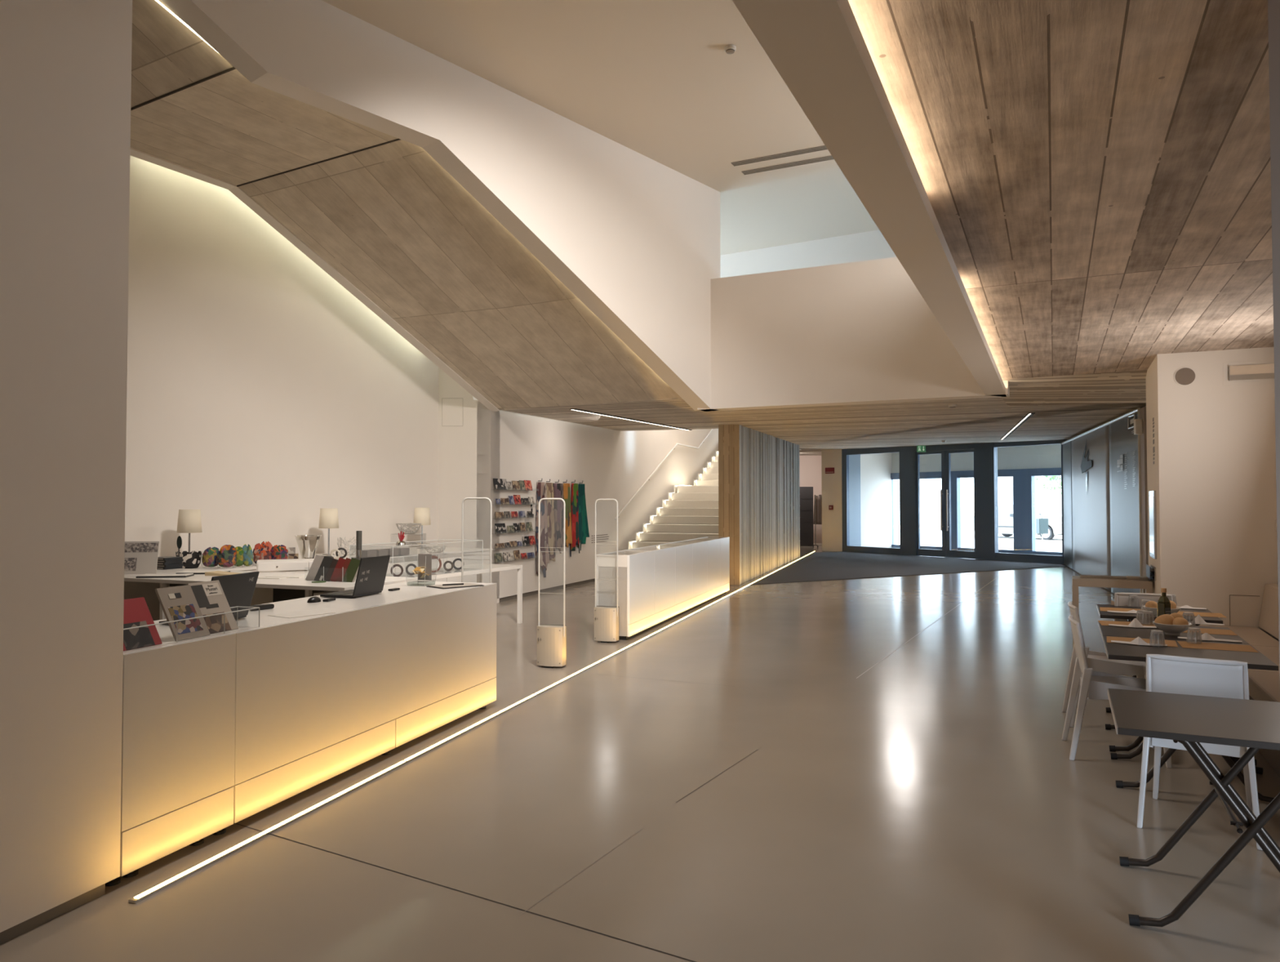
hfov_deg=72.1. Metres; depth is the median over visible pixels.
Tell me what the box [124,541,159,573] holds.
table sign
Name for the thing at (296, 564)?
drawer box
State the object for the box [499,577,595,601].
baseboard
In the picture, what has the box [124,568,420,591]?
countertop
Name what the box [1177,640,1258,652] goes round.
placemat
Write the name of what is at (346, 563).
book
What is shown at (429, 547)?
bowl
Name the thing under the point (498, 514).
postcard
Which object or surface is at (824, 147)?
ceiling vent
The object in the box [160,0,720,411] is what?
wall
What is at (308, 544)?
vase
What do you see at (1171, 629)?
bread bowl
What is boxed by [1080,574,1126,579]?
stack
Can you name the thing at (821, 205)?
ceiling
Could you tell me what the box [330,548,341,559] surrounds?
bracelet
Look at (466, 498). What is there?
security gate
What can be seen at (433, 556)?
bangle
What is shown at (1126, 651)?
cafe table
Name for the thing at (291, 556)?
gift box
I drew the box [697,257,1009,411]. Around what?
wall
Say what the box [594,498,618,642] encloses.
security gate
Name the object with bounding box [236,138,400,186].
trim
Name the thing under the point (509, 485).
postcard
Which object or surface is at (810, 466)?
wall
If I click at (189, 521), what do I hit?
table lamp
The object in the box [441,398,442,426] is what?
trim
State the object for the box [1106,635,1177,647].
placemat
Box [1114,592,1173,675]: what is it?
chair
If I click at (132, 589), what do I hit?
base cabinet
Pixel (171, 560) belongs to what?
book
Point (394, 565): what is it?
bangle
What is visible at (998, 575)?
trim
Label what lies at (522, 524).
postcard
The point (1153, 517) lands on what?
light strip
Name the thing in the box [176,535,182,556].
mirror
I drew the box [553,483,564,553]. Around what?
scarf
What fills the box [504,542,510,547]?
postcard
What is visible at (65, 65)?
wall
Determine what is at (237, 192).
trim
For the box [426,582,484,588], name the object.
clipboard
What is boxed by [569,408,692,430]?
ceiling light slot
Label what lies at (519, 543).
postcard
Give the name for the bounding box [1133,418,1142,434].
sensor box
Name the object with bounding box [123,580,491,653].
countertop
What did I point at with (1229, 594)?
trim
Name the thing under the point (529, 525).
postcard
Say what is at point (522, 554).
postcard
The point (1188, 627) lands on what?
tumbler
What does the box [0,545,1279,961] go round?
floor
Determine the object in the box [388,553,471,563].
shelf
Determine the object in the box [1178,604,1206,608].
napkin
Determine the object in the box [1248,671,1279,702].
seat cushion
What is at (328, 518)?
table lamp
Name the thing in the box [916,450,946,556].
door
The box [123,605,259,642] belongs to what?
brochure holder
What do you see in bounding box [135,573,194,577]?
catalogue
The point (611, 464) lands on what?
wall
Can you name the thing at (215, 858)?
floor light line
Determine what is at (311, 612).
paper sheet
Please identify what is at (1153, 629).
tumbler
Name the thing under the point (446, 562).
bangle
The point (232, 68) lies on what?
trim
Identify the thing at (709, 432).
handrail
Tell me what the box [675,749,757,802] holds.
trim
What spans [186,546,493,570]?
countertop
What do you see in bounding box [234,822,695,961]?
trim
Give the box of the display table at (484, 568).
[386,563,522,623]
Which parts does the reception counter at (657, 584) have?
panel, glass lid, panel, glass lid, plinth panel, panel, panel, glass lid, panel, glass lid, plinth panel, panel, glass lid, glass lid, panel, plinth panel, panel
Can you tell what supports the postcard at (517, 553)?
on the postcard rack at (495, 489)
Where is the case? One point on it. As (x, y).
(409, 558)
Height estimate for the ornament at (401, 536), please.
0.146 m
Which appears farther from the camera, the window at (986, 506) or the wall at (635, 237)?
the window at (986, 506)
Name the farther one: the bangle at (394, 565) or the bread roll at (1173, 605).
the bangle at (394, 565)
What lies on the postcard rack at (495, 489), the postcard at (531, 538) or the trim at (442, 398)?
the postcard at (531, 538)
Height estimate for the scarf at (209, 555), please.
0.212 m
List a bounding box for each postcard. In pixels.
[493,478,507,489]
[493,552,502,562]
[494,511,504,518]
[494,523,506,533]
[494,542,504,548]
[495,498,501,504]
[500,497,509,504]
[502,551,514,560]
[503,511,511,517]
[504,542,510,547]
[506,481,513,489]
[506,524,514,532]
[508,495,515,504]
[509,540,517,546]
[511,480,520,489]
[511,511,518,517]
[513,494,521,504]
[513,523,519,532]
[513,549,520,559]
[516,541,522,546]
[518,511,525,517]
[519,480,525,489]
[520,497,529,504]
[520,522,526,531]
[520,552,527,559]
[522,536,529,545]
[524,480,532,489]
[525,521,533,531]
[527,511,533,516]
[527,551,534,558]
[528,496,534,504]
[528,535,535,545]
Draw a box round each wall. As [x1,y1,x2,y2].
[0,0,132,932]
[124,155,439,561]
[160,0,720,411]
[476,400,718,598]
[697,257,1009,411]
[720,229,896,277]
[799,455,822,542]
[821,448,842,551]
[860,452,892,547]
[1146,346,1279,640]
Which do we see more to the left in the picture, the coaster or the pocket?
the coaster
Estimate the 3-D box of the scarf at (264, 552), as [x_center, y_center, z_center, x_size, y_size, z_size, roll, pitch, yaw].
[-4.132,0.797,9.621,0.190,0.238,0.188,0,-1,0]
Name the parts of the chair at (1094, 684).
leg, backrest, frame, leg, seat, leg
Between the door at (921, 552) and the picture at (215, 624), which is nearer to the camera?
the picture at (215, 624)
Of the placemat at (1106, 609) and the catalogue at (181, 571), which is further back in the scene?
the catalogue at (181, 571)
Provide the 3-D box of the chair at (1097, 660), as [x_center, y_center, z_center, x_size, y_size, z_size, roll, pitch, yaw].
[3.446,1.347,6.490,0.569,0.862,0.513,-1,-1,21]
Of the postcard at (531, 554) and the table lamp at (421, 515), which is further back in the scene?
the postcard at (531, 554)
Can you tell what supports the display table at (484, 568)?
on the floor
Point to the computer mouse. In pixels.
(313, 599)
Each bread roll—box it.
[1145,600,1157,608]
[1154,613,1174,624]
[1169,600,1176,608]
[1169,612,1183,617]
[1172,617,1188,624]
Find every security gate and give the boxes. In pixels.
[461,497,492,582]
[537,497,566,667]
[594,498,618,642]
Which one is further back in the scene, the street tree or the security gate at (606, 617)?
the street tree
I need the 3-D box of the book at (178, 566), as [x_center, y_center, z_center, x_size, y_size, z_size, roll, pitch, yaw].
[-4.624,0.843,8.568,0.220,0.022,0.200,-1,-2,22]
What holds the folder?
on the desk at (266, 590)
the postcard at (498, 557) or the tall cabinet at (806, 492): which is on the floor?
the tall cabinet at (806, 492)
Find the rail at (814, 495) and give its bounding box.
[813,495,822,547]
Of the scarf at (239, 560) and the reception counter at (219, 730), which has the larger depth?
the scarf at (239, 560)
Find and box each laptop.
[159,571,259,624]
[320,555,390,597]
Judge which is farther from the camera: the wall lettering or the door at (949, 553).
the door at (949, 553)
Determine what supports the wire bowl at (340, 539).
on the countertop
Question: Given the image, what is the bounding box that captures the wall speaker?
[1173,366,1196,386]
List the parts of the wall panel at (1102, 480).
panel, grey panel, slate panel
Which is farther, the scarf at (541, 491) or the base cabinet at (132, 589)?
the scarf at (541, 491)
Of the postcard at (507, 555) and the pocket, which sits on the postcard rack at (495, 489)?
the postcard at (507, 555)
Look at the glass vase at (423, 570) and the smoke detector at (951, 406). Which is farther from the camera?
the smoke detector at (951, 406)
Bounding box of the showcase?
[362,547,417,556]
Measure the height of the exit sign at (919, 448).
0.217 m
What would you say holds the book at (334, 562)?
in the rack at (304, 566)
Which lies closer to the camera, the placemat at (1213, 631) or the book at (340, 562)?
the placemat at (1213, 631)
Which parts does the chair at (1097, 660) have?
leg, backrest, frame, leg, seat, leg, leg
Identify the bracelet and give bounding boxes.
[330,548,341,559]
[335,547,346,558]
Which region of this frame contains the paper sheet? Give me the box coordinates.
[267,609,334,617]
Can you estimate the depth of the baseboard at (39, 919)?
3.41 m
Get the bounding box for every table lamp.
[177,509,201,552]
[318,508,338,555]
[413,507,431,548]
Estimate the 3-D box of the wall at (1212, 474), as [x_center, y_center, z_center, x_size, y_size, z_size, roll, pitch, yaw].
[6.485,0.245,8.644,2.500,3.170,1.355,-1,-2,26]
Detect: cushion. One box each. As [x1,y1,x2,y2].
[1200,624,1279,647]
[1248,645,1279,672]
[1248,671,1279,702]
[1257,582,1279,639]
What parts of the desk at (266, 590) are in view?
leg, drawer, panel, leg, drawer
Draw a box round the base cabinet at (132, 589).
[124,546,493,620]
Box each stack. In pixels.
[257,575,286,578]
[265,574,306,577]
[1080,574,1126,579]
[1125,575,1148,580]
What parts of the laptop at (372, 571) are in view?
lid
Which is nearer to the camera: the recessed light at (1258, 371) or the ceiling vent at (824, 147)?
the recessed light at (1258, 371)
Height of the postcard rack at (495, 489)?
1.202 m
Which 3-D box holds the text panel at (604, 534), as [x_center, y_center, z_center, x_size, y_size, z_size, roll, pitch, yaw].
[-0.820,1.192,18.251,0.001,0.151,0.940,-1,-1,20]
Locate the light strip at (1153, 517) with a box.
[1148,490,1156,559]
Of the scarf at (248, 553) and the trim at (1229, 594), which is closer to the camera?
the trim at (1229, 594)
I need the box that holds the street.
[813,527,1062,551]
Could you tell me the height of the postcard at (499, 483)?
0.175 m
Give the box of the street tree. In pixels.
[1036,475,1061,490]
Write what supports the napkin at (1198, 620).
on the cafe table at (1107, 630)
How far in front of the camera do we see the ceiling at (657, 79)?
8.83 m
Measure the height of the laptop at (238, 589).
0.257 m
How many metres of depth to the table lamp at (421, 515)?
13.10 m
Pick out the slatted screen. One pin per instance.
(759, 476)
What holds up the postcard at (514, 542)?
on the postcard rack at (495, 489)
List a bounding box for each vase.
[294,534,321,558]
[403,553,439,586]
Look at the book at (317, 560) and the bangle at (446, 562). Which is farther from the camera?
the bangle at (446, 562)
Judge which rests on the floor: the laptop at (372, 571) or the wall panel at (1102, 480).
the wall panel at (1102, 480)
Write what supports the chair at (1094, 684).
on the floor
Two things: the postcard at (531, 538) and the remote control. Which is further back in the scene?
the postcard at (531, 538)
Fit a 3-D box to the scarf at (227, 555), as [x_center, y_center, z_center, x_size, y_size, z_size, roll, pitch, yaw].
[-4.339,0.787,9.240,0.182,0.238,0.180,0,-1,0]
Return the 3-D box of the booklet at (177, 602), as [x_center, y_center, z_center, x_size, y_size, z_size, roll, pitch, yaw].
[-2.183,0.628,4.201,0.137,0.244,0.200,0,-1,17]
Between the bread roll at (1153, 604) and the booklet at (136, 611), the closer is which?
the booklet at (136, 611)
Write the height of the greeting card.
0.170 m
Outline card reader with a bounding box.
[387,587,399,591]
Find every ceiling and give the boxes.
[130,0,1273,409]
[321,0,839,191]
[502,397,1146,455]
[720,168,879,255]
[1002,369,1146,406]
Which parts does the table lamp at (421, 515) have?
stem, lamp shade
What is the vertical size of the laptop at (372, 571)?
0.267 m
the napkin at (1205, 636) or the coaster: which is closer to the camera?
the napkin at (1205, 636)
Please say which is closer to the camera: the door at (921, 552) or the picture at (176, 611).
the picture at (176, 611)
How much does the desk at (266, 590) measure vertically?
0.975 m
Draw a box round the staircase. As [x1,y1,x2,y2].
[628,448,801,549]
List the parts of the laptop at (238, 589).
lid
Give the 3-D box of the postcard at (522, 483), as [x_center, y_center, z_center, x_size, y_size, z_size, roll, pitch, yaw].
[-1.996,0.073,14.917,0.041,0.165,0.178,-1,-1,20]
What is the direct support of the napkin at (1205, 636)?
on the cafe table at (1107, 630)
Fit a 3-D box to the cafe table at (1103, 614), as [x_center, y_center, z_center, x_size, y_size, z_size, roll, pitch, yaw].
[4.114,1.416,6.987,0.836,0.751,0.808,-1,-2,26]
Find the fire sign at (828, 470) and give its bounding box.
[825,467,834,473]
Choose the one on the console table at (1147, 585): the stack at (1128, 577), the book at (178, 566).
the stack at (1128, 577)
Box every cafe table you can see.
[1096,604,1222,712]
[1097,621,1256,765]
[1102,635,1278,802]
[1106,688,1279,926]
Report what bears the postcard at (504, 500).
on the postcard rack at (495, 489)
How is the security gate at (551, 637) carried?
on the floor
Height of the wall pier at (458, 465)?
5.600 m
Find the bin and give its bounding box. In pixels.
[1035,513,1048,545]
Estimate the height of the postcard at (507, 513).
0.108 m
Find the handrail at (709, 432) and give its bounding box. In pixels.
[613,428,713,519]
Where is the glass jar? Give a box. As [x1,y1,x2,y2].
[216,553,237,568]
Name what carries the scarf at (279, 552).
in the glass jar
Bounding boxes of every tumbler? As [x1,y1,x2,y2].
[1141,610,1154,624]
[1149,629,1164,643]
[1186,626,1202,643]
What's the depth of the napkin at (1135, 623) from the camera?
6.11 m
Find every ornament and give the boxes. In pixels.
[355,530,362,559]
[395,531,406,543]
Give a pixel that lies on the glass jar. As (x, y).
(237, 553)
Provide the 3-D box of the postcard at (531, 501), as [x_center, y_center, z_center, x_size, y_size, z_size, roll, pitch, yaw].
[-1.878,0.339,15.227,0.033,0.129,0.197,-1,-1,20]
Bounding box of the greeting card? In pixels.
[287,546,295,559]
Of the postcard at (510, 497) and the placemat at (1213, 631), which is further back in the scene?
the postcard at (510, 497)
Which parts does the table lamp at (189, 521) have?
stem, lamp shade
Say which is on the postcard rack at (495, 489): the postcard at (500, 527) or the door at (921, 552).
the postcard at (500, 527)
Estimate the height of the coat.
1.072 m
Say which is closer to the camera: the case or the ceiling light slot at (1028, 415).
the case
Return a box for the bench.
[1200,582,1279,777]
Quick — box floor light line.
[128,551,815,903]
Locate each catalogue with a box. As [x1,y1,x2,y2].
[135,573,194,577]
[176,569,230,573]
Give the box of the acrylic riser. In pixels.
[391,533,423,553]
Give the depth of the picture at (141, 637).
3.91 m
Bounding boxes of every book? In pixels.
[156,563,183,567]
[156,565,182,569]
[157,555,182,559]
[157,559,183,562]
[157,561,182,564]
[305,554,324,580]
[314,555,333,581]
[324,558,337,581]
[329,557,345,581]
[337,557,351,582]
[342,557,359,582]
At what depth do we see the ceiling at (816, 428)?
16.18 m
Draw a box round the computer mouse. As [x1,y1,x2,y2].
[306,595,321,602]
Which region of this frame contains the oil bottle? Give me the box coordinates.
[1157,587,1170,616]
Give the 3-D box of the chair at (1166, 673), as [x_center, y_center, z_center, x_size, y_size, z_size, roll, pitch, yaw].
[2.845,1.298,4.480,0.513,0.862,0.569,-1,-2,34]
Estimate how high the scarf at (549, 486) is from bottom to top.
1.431 m
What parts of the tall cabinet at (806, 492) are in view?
door, door, door, door, door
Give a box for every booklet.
[123,596,162,650]
[155,584,209,640]
[186,579,238,633]
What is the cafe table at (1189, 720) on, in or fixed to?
on the floor
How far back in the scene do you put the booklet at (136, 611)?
3.95 m
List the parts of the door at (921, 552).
handle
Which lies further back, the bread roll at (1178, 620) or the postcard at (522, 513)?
the postcard at (522, 513)
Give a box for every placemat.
[1097,620,1155,626]
[1099,606,1148,612]
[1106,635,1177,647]
[1177,611,1226,617]
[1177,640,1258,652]
[1182,627,1237,635]
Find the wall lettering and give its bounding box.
[1152,417,1155,463]
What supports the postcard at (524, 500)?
on the postcard rack at (495, 489)
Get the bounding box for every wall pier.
[437,368,500,603]
[1267,0,1279,671]
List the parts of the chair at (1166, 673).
leg, leg, backrest, frame, leg, leg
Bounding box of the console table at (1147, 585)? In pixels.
[1071,575,1152,648]
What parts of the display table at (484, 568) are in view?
leg, leg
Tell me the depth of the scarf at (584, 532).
17.30 m
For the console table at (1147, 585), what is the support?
on the floor
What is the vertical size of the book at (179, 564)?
0.022 m
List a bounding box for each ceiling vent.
[731,145,827,166]
[741,155,833,174]
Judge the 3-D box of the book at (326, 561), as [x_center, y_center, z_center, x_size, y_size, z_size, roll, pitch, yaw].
[-2.602,0.731,7.260,0.139,0.221,0.103,-1,-1,20]
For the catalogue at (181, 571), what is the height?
0.020 m
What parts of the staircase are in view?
plate, plate, plate, plate, plate, plate, plate, plate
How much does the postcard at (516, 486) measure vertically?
0.153 m
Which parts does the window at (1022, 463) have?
head panel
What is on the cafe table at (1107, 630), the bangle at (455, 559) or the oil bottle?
the oil bottle
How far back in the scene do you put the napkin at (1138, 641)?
5.36 m
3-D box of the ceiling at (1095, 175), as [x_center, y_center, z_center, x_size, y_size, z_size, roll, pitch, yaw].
[2.297,-2.862,3.542,17.407,3.018,20.942,0,-1,0]
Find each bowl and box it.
[175,551,201,568]
[337,536,355,555]
[395,522,421,533]
[423,545,446,553]
[1142,604,1181,617]
[1152,621,1191,635]
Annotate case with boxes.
[349,538,483,577]
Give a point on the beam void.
(819, 49)
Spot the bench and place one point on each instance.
(1264, 684)
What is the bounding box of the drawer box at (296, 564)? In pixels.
[256,558,314,572]
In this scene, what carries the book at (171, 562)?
on the book at (179, 564)
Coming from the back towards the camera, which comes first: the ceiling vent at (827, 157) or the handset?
the ceiling vent at (827, 157)
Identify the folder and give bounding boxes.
[204,570,239,575]
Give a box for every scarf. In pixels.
[201,546,219,566]
[217,544,236,567]
[234,546,244,566]
[242,543,253,565]
[253,542,271,563]
[270,544,288,559]
[535,481,549,577]
[545,482,555,561]
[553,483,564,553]
[563,483,572,546]
[569,483,579,556]
[577,483,589,550]
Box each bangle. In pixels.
[390,564,403,576]
[405,563,416,574]
[431,555,441,572]
[443,560,453,570]
[453,558,464,569]
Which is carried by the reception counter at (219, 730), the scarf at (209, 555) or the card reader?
the card reader
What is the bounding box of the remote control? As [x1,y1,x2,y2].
[322,597,335,601]
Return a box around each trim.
[130,66,235,110]
[130,147,499,411]
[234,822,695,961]
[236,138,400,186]
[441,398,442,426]
[520,828,641,914]
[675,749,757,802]
[856,575,999,678]
[1139,406,1148,592]
[1229,594,1256,622]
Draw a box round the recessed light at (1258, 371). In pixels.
[1222,359,1274,386]
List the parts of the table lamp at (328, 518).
lamp shade, stem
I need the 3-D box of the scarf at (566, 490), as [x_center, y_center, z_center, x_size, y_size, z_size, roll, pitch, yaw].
[-1.364,0.647,16.619,0.088,1.204,0.468,-1,-1,20]
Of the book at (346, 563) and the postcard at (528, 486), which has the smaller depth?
the book at (346, 563)
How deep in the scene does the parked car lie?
39.46 m
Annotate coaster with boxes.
[311,580,325,582]
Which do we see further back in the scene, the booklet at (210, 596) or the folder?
the folder
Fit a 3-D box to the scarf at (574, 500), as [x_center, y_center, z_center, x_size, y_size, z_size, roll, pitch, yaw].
[-1.238,0.747,16.976,0.080,1.402,0.444,-1,-1,20]
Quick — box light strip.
[155,0,214,49]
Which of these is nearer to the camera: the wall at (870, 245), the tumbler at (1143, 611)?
the tumbler at (1143, 611)
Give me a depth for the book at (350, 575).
7.15 m
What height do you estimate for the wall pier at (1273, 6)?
3.120 m
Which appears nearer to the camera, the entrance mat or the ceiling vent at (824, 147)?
the ceiling vent at (824, 147)
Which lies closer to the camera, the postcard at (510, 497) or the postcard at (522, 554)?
the postcard at (510, 497)
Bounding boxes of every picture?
[123,620,155,649]
[168,603,203,634]
[202,611,231,633]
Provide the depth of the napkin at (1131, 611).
6.89 m
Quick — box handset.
[249,603,274,610]
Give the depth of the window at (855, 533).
29.14 m
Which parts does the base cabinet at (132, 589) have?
door, door, door, door, door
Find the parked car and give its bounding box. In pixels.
[970,504,1062,539]
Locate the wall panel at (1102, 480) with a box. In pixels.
[1061,407,1142,593]
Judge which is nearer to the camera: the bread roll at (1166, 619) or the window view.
the bread roll at (1166, 619)
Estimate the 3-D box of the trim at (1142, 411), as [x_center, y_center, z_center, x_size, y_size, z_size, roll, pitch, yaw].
[7.404,0.431,12.791,0.150,3.000,0.300,-1,-1,20]
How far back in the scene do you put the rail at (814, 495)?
31.58 m
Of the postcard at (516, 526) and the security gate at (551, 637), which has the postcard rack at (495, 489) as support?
the postcard at (516, 526)
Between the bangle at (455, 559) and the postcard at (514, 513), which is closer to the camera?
the bangle at (455, 559)
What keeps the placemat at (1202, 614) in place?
on the cafe table at (1103, 614)
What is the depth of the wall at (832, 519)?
29.24 m
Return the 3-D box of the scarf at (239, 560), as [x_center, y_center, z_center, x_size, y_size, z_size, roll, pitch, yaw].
[-4.274,0.803,9.363,0.119,0.213,0.118,0,-1,0]
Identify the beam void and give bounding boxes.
[732,0,1005,396]
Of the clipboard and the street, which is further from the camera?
the street
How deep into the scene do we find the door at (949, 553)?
25.76 m
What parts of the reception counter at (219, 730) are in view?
plinth panel, panel, plinth panel, panel, plinth panel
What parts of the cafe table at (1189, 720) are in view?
leg, leg, leg, leg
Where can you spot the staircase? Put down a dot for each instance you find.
(690, 512)
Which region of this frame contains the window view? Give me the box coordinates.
[893,475,1062,527]
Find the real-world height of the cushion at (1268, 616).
0.410 m
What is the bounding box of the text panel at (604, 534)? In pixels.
[591,533,608,542]
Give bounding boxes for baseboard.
[0,883,105,944]
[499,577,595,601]
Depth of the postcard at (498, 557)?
14.12 m
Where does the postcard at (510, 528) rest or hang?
on the postcard rack at (495, 489)
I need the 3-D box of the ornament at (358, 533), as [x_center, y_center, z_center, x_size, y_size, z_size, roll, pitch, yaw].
[-3.025,0.803,9.467,0.064,0.533,0.062,0,-1,0]
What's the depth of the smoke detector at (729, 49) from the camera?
8.36 m
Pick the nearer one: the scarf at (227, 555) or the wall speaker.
the wall speaker
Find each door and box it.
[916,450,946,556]
[945,448,975,558]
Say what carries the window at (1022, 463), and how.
in the wall at (876, 508)
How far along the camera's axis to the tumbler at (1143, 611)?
6.26 m
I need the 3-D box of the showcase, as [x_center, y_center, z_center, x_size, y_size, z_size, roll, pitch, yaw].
[-3.278,0.889,11.274,0.360,0.150,0.840,-1,-2,27]
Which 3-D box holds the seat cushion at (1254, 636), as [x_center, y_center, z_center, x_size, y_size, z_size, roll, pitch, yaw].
[5.246,1.413,7.731,0.520,0.130,1.290,-1,-2,26]
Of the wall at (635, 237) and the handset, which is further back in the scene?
the wall at (635, 237)
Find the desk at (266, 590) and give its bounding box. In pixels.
[124,568,420,619]
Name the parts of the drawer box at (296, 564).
drawer, drawer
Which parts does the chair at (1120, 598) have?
backrest, frame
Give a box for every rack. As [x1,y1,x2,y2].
[304,566,355,582]
[492,488,537,563]
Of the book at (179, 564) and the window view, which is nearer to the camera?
the book at (179, 564)
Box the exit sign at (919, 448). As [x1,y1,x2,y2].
[916,445,925,452]
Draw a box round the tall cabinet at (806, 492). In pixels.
[800,486,813,546]
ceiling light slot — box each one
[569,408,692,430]
[1000,412,1035,439]
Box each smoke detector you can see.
[724,44,736,53]
[948,404,956,408]
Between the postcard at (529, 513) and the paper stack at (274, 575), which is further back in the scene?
the postcard at (529, 513)
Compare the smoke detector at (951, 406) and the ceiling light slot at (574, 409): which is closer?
the smoke detector at (951, 406)
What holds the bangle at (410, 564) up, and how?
in the case
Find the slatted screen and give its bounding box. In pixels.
[718,424,799,585]
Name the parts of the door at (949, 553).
handle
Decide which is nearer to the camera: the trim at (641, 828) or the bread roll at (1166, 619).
the trim at (641, 828)
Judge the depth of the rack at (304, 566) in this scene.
7.20 m
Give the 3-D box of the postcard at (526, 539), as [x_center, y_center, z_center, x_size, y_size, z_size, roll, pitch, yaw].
[-1.943,1.024,15.039,0.039,0.156,0.214,-1,-1,20]
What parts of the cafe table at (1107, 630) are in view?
leg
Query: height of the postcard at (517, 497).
0.158 m
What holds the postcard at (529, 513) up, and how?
on the postcard rack at (495, 489)
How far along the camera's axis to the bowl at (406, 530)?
11.83 m
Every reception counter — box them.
[105,580,497,886]
[595,536,729,639]
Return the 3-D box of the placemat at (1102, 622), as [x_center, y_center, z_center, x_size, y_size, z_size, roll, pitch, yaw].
[3.495,1.022,6.280,0.380,0.001,0.280,-1,-2,22]
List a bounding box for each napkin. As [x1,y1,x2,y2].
[1106,609,1150,613]
[1108,617,1156,627]
[1111,636,1167,645]
[1177,632,1242,642]
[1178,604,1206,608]
[1187,613,1224,625]
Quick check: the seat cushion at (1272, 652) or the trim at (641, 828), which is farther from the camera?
the seat cushion at (1272, 652)
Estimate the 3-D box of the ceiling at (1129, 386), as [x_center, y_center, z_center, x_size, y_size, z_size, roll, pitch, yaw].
[6.249,-1.178,9.966,4.080,0.559,1.323,-1,-2,32]
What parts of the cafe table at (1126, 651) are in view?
leg, leg, leg, leg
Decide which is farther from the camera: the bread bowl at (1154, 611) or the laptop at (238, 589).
the bread bowl at (1154, 611)
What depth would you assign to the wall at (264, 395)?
11.26 m
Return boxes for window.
[841,439,1067,564]
[848,453,861,546]
[890,444,1062,555]
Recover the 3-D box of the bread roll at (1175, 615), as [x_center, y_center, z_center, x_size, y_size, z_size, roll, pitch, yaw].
[3.550,0.918,5.828,0.110,0.088,0.090,1,-2,-23]
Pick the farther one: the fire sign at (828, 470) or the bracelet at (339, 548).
the fire sign at (828, 470)
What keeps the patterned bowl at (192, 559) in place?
on the countertop
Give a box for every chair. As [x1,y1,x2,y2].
[1062,601,1146,727]
[1062,614,1172,768]
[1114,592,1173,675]
[1137,653,1262,849]
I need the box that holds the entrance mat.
[751,551,1066,584]
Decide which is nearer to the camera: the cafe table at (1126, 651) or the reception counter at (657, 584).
the cafe table at (1126, 651)
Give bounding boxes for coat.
[813,494,822,524]
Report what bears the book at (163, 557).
on the book at (171, 560)
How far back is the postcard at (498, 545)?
14.14 m
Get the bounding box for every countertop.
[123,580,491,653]
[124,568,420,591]
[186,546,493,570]
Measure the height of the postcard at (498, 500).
0.092 m
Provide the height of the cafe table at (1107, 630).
0.751 m
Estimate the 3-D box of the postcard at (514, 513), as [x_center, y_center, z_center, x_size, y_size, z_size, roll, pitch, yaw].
[-2.087,0.558,14.637,0.028,0.105,0.202,-1,-1,20]
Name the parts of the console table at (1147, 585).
leg, leg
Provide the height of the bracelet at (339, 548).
0.134 m
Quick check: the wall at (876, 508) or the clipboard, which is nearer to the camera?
the clipboard
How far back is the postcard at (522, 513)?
14.88 m
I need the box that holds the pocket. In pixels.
[1146,564,1155,580]
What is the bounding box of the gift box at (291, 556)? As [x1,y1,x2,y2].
[288,553,298,559]

